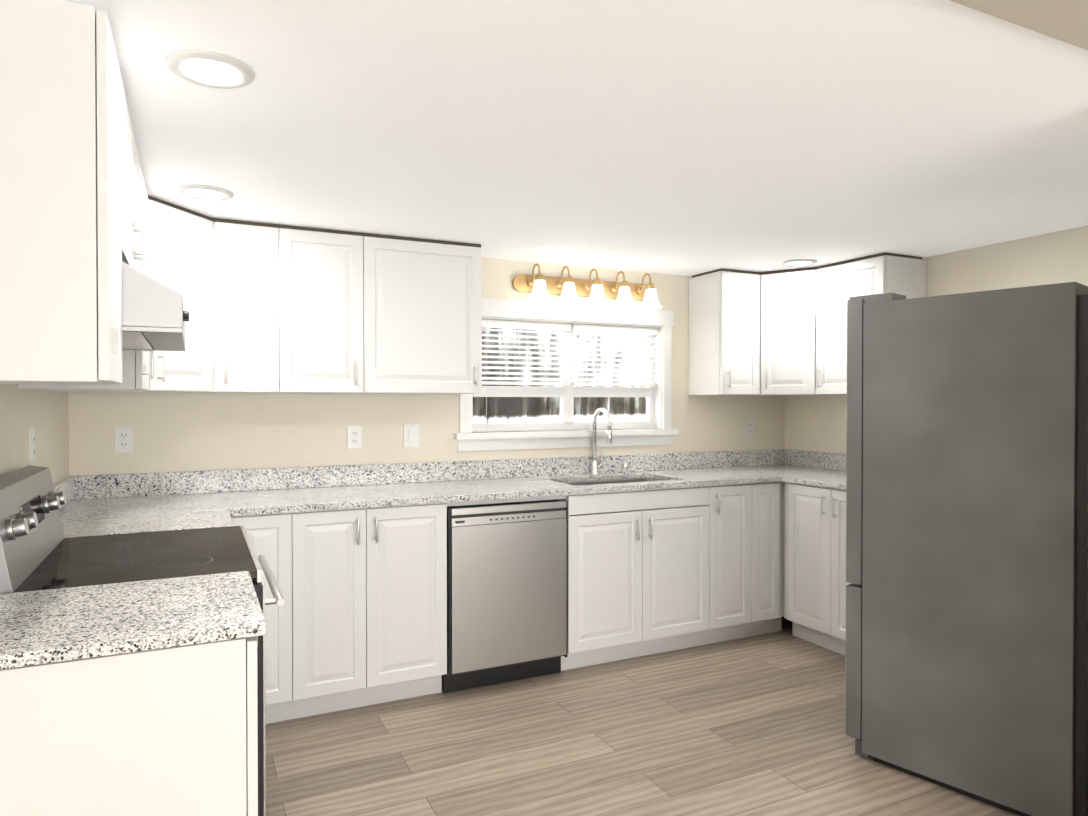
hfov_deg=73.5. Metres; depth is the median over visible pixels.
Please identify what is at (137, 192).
upper cabinet
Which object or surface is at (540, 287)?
sconce
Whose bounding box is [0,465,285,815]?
range
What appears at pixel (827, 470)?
countertop
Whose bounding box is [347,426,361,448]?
electrical outlet
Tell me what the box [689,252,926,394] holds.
upper cabinet
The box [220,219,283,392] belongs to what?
upper cabinet
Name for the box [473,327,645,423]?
backdrop
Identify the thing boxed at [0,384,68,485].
wall
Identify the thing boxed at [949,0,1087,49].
ceiling beam
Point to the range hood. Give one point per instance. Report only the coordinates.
(155, 316)
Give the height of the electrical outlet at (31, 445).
0.117 m
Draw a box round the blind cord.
[486,335,491,474]
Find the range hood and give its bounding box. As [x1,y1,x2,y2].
[122,262,188,350]
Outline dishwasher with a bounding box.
[442,500,567,692]
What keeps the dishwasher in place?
on the floor
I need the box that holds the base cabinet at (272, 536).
[235,512,294,723]
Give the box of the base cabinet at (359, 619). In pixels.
[295,507,370,718]
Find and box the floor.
[266,616,1018,815]
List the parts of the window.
window sash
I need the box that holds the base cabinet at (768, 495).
[755,482,782,635]
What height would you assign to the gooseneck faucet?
0.398 m
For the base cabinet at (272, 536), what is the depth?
3.05 m
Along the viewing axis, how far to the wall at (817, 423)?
3.81 m
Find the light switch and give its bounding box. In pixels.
[403,424,418,446]
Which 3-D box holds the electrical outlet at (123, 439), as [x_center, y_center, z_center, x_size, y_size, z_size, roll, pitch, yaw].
[-1.913,0.144,3.318,0.072,0.117,0.009,0,1,-26]
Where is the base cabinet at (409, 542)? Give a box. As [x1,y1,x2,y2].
[371,502,450,704]
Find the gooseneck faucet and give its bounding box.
[590,408,628,474]
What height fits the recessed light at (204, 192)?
0.012 m
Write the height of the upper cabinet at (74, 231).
0.746 m
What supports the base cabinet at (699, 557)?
on the floor
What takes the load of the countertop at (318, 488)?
on the base cabinet at (272, 536)
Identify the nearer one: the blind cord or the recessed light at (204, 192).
the recessed light at (204, 192)
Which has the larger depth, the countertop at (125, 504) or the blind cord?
the blind cord
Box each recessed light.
[165,49,254,88]
[177,184,233,200]
[781,259,816,266]
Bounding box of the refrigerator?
[845,282,1087,815]
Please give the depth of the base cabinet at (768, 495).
4.21 m
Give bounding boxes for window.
[454,298,678,450]
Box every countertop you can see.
[0,521,265,669]
[53,477,239,532]
[56,449,828,515]
[780,453,845,489]
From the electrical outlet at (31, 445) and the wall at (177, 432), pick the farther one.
the wall at (177, 432)
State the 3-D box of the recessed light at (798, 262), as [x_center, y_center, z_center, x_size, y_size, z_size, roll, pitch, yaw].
[1.476,-0.838,4.215,0.200,0.012,0.200,0,1,-26]
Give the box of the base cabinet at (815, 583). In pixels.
[784,482,851,655]
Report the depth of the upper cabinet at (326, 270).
3.39 m
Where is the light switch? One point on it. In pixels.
(410, 435)
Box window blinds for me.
[482,319,657,385]
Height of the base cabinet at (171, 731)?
0.910 m
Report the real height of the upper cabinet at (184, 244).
0.762 m
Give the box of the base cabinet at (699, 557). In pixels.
[643,483,754,647]
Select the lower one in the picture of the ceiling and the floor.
the floor
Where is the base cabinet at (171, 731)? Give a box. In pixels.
[0,636,257,815]
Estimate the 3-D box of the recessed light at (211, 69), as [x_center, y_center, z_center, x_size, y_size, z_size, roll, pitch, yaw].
[-0.805,-0.814,1.762,0.200,0.012,0.200,0,1,-26]
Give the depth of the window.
4.37 m
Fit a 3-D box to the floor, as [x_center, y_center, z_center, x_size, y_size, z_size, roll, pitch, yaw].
[1.708,1.393,1.428,5.900,0.060,7.080,0,1,-26]
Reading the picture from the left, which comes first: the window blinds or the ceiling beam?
the window blinds
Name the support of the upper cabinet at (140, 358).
attached to the wall at (44, 414)
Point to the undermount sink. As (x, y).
(610, 481)
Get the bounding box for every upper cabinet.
[0,0,131,390]
[44,195,219,392]
[128,109,147,274]
[132,227,153,390]
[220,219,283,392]
[284,225,367,393]
[368,233,481,393]
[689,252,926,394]
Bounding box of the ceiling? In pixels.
[62,0,1087,275]
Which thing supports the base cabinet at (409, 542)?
on the floor
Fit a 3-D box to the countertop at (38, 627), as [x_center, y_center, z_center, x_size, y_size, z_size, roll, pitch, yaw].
[-0.933,0.381,1.518,0.622,0.129,0.492,0,1,-26]
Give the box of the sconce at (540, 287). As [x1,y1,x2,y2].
[512,263,661,308]
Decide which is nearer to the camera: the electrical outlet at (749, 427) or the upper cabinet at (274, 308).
the upper cabinet at (274, 308)
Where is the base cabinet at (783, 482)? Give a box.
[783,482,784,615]
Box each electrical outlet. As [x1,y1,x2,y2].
[29,428,34,462]
[115,427,132,452]
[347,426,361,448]
[745,419,753,436]
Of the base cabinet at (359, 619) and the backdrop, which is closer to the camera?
the base cabinet at (359, 619)
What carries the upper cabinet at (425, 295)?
attached to the wall at (177, 432)
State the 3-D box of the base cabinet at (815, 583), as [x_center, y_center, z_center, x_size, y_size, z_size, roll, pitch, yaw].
[1.798,0.883,4.041,0.640,0.910,0.718,0,1,-26]
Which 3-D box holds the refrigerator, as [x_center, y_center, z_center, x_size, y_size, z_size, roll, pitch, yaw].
[1.747,0.459,2.863,0.910,1.779,0.829,0,1,-41]
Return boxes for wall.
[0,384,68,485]
[68,257,784,475]
[784,225,1087,453]
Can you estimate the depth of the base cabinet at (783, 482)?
4.28 m

